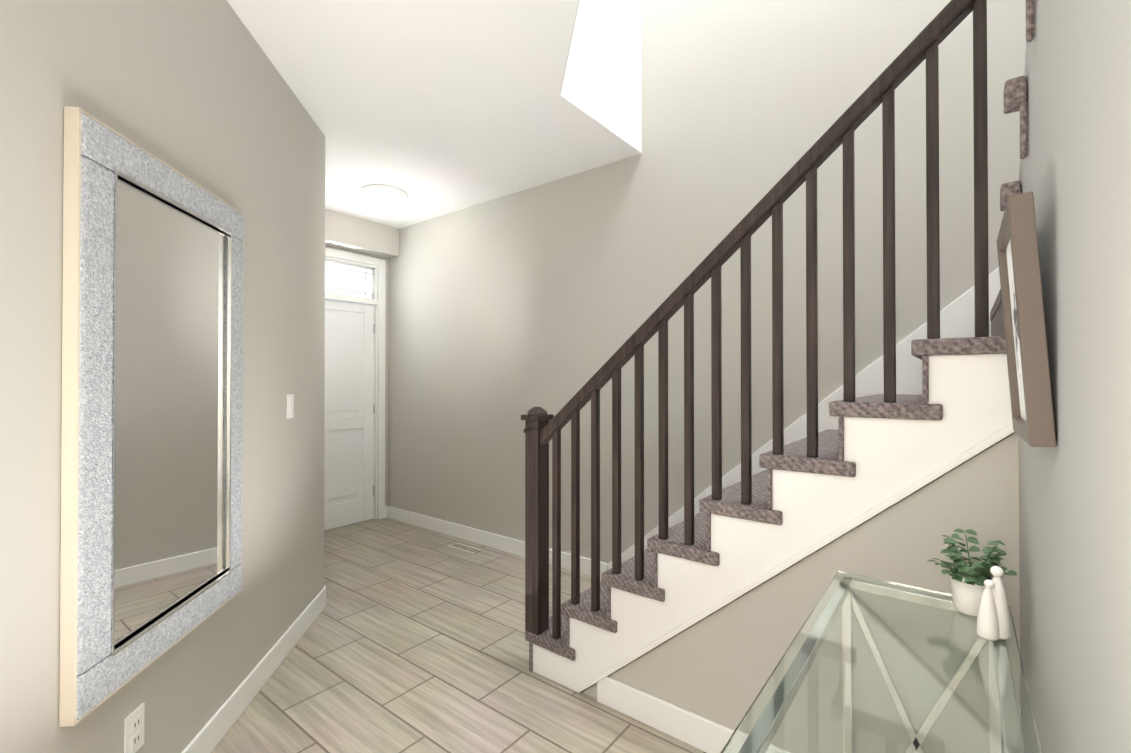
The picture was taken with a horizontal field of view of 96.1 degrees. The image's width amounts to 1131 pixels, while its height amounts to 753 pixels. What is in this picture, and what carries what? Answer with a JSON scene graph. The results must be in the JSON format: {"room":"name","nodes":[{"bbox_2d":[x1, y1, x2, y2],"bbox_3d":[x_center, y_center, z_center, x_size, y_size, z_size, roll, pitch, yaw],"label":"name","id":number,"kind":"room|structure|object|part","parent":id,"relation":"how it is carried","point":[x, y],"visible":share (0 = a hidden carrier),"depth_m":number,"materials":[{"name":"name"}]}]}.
{"room":"entrance hallway","nodes":[
{"label":"entrance hallway","id":0,"kind":"room"},
{"bbox_2d":[0,0,324,752],"bbox_3d":[-1.124,-0.056,0.214,0.100,2.770,5.800,0,0,-7],"label":"wall","id":1,"kind":"structure","parent":0,"point":[201,93],"depth_m":1.60,"materials":[{"name":"paint"}]},
{"bbox_2d":[124,702,144,752],"bbox_3d":[-1.222,1.009,1.443,0.010,0.120,0.074,0,0,-7],"label":"electrical outlet","id":2,"kind":"object","parent":1,"relation":"attached to","point":[134,731],"visible":1,"depth_m":1.44,"materials":[{"name":"white plastic"}]},
{"bbox_2d":[59,106,243,726],"bbox_3d":[-1.224,0.095,1.596,0.041,1.472,0.782,0,0,-7],"label":"mirror","id":3,"kind":"object","parent":1,"relation":"attached to","point":[152,429],"visible":1,"depth_m":1.44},
{"bbox_3d":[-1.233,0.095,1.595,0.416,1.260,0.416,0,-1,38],"label":"glass","id":4,"kind":"part","parent":3,"relation":"part of","materials":[{"name":"white"}]},
{"bbox_2d":[286,394,293,418],"bbox_3d":[-1.354,0.147,2.502,0.010,0.120,0.074,0,0,-7],"label":"light switch","id":5,"kind":"object","parent":1,"relation":"attached to","point":[290,407],"visible":1,"depth_m":2.49,"materials":[{"name":"white plastic"}]},
{"bbox_2d":[325,246,387,519],"bbox_3d":[-2.177,-0.024,4.438,0.100,2.770,1.545,0,-1,38],"label":"wall","id":6,"kind":"structure","parent":0,"point":[386,392],"depth_m":4.92,"materials":[{"name":"paint"}]},
{"bbox_2d":[325,259,373,298],"bbox_3d":[-2.107,-0.885,4.539,0.017,0.303,0.858,0,-1,38],"label":"transom window","id":7,"kind":"structure","parent":6,"relation":"in","point":[353,281],"depth_m":4.68,"materials":[{"name":"white glass"}]},
{"bbox_2d":[324,300,374,529],"bbox_3d":[-2.106,0.339,4.530,0.046,2.034,0.856,0,-1,38],"label":"door","id":8,"kind":"structure","parent":6,"relation":"in","point":[349,427],"depth_m":4.66,"materials":[{"name":"white wood"}]},
{"bbox_3d":[-1.831,0.314,4.850,0.006,1.630,0.014,0,-1,38],"label":"door hinges","id":9,"kind":"part","parent":8,"relation":"part of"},
{"bbox_2d":[325,247,385,519],"bbox_3d":[-2.098,0.117,4.524,0.118,2.490,1.030,0,-1,38],"label":"door frame","id":10,"kind":"structure","parent":6,"relation":"attached to","point":[377,302],"depth_m":4.85,"materials":[{"name":"white wood"}]},
{"bbox_2d":[325,209,398,258],"bbox_3d":[-2.067,-1.279,4.360,0.180,0.260,1.343,0,-1,38],"label":"wall","id":11,"kind":"structure","parent":0,"point":[351,233],"depth_m":4.54,"materials":[{"name":"paint"}]},
{"bbox_2d":[227,0,641,228],"bbox_3d":[-0.849,-1.466,0.863,6.399,0.060,5.376,0,-1,38],"label":"ceiling","id":12,"kind":"structure","parent":0,"point":[432,109],"depth_m":2.58,"materials":[{"name":"paint"}]},
{"bbox_2d":[360,184,406,205],"bbox_3d":[-1.395,-1.370,3.906,0.340,0.085,0.340,0,-1,38],"label":"ceiling light","id":13,"kind":"object","parent":12,"relation":"attached to","point":[382,195],"visible":1,"depth_m":3.82,"materials":[{"name":"white glass"}]},
{"bbox_2d":[212,518,705,752],"bbox_3d":[-0.848,1.393,0.761,7.100,0.120,5.900,0,-1,38],"label":"floor","id":14,"kind":"structure","parent":0,"point":[412,640],"depth_m":2.30,"materials":[{"name":"tile"}]},
{"bbox_2d":[449,543,482,553],"bbox_3d":[-0.790,1.355,4.011,0.300,0.005,0.100,0,-1,38],"label":"floor vent","id":15,"kind":"object","parent":14,"relation":"in","point":[462,549],"depth_m":4.00,"materials":[{"name":"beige metal"}]},
{"bbox_3d":[-0.786,1.353,4.007,0.282,0.001,0.070,0,-1,38],"label":"air vent register slots","id":16,"kind":"part","parent":15,"relation":"part of","materials":[{"name":"beige metal"}]},
{"bbox_2d":[521,0,1034,692],"bbox_3d":[0.934,0.078,1.638,3.153,2.524,1.937,0,-1,38],"label":"stairs","id":17,"kind":"structure","parent":14,"relation":"on","point":[919,408],"depth_m":1.71,"materials":[{"name":"carpet"}]},
{"bbox_3d":[0.537,-0.417,1.828,1.623,1.450,0.060,0,-1,38],"label":"handrail","id":18,"kind":"part","parent":17,"relation":"part of","materials":[{"name":"brown wood"}]},
{"bbox_2d":[720,571,1041,752],"bbox_3d":[0.578,0.944,0.891,0.375,0.780,1.150,0,-1,38],"label":"console table","id":19,"kind":"object","parent":14,"relation":"on","point":[868,665],"visible":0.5,"depth_m":0.92,"materials":[{"name":"clear glass"}]},
{"bbox_2d":[927,528,1016,616],"bbox_3d":[0.973,0.466,1.220,0.173,0.179,0.168,0,-1,38],"label":"plant","id":20,"kind":"object","parent":19,"relation":"on","point":[968,586],"visible":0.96,"depth_m":1.19,"materials":[{"name":"green plant"}]},
{"bbox_3d":[0.964,0.513,1.204,0.086,0.086,0.086,0,-1,38],"label":"pot","id":21,"kind":"part","parent":20,"relation":"part of","materials":[{"name":"white ceramic"}]},
{"bbox_2d":[977,566,1010,640],"bbox_3d":[0.915,0.481,1.087,0.057,0.148,0.063,0,-1,38],"label":"figurine","id":22,"kind":"object","parent":19,"relation":"on","point":[993,621],"visible":1,"depth_m":1.07,"materials":[{"name":"white ceramic"}]},
{"bbox_2d":[560,0,579,93],"bbox_3d":[0.256,-2.809,-0.162,0.120,2.729,5.516,0,0,-7],"label":"wall","id":23,"kind":"structure","parent":0,"point":[570,45],"depth_m":2.18,"materials":[{"name":"paint"}]},
{"bbox_2d":[560,0,641,152],"bbox_3d":[0.093,-2.786,2.857,0.150,2.729,1.081,0,-1,38],"label":"wall","id":24,"kind":"structure","parent":0,"point":[602,83],"depth_m":2.93,"materials":[{"name":"white paint"}]},
{"bbox_2d":[388,0,1025,569],"bbox_3d":[0.516,-1.398,3.268,6.200,5.500,0.100,0,-1,38],"label":"wall","id":25,"kind":"structure","parent":0,"point":[506,312],"depth_m":3.05,"materials":[{"name":"paint"}]},
{"bbox_2d":[181,506,733,752],"bbox_3d":[-0.784,1.276,0.796,6.558,0.115,5.365,0,-1,38],"label":"baseboard","id":26,"kind":"structure","parent":25,"relation":"attached to","point":[691,729],"depth_m":2.04,"materials":[{"name":"white wood"}]},
{"bbox_2d":[584,432,1019,730],"bbox_3d":[0.650,0.743,1.767,1.385,1.197,0.080,0,-1,38],"label":"wall","id":27,"kind":"structure","parent":0,"point":[718,666],"depth_m":1.58,"materials":[{"name":"paint"}]},
{"bbox_2d":[1019,0,1130,752],"bbox_3d":[0.730,-1.417,0.676,0.100,5.500,1.570,0,-1,38],"label":"wall","id":28,"kind":"structure","parent":0,"point":[1075,522],"depth_m":0.63,"materials":[{"name":"paint"}]},
{"bbox_2d":[997,191,1055,446],"bbox_3d":[0.831,-0.089,0.925,0.054,0.401,0.330,0,-1,38],"label":"picture frame","id":29,"kind":"object","parent":28,"relation":"attached to","point":[1026,340],"visible":1,"depth_m":0.80,"materials":[{"name":"brown wood"}]},
{"bbox_2d":[1011,280,1021,376],"bbox_3d":[0.827,-0.089,0.927,0.013,0.180,0.150,0,-1,38],"label":"art","id":30,"kind":"object","parent":29,"relation":"attached to","point":[1012,281],"depth_m":0.96}
]}

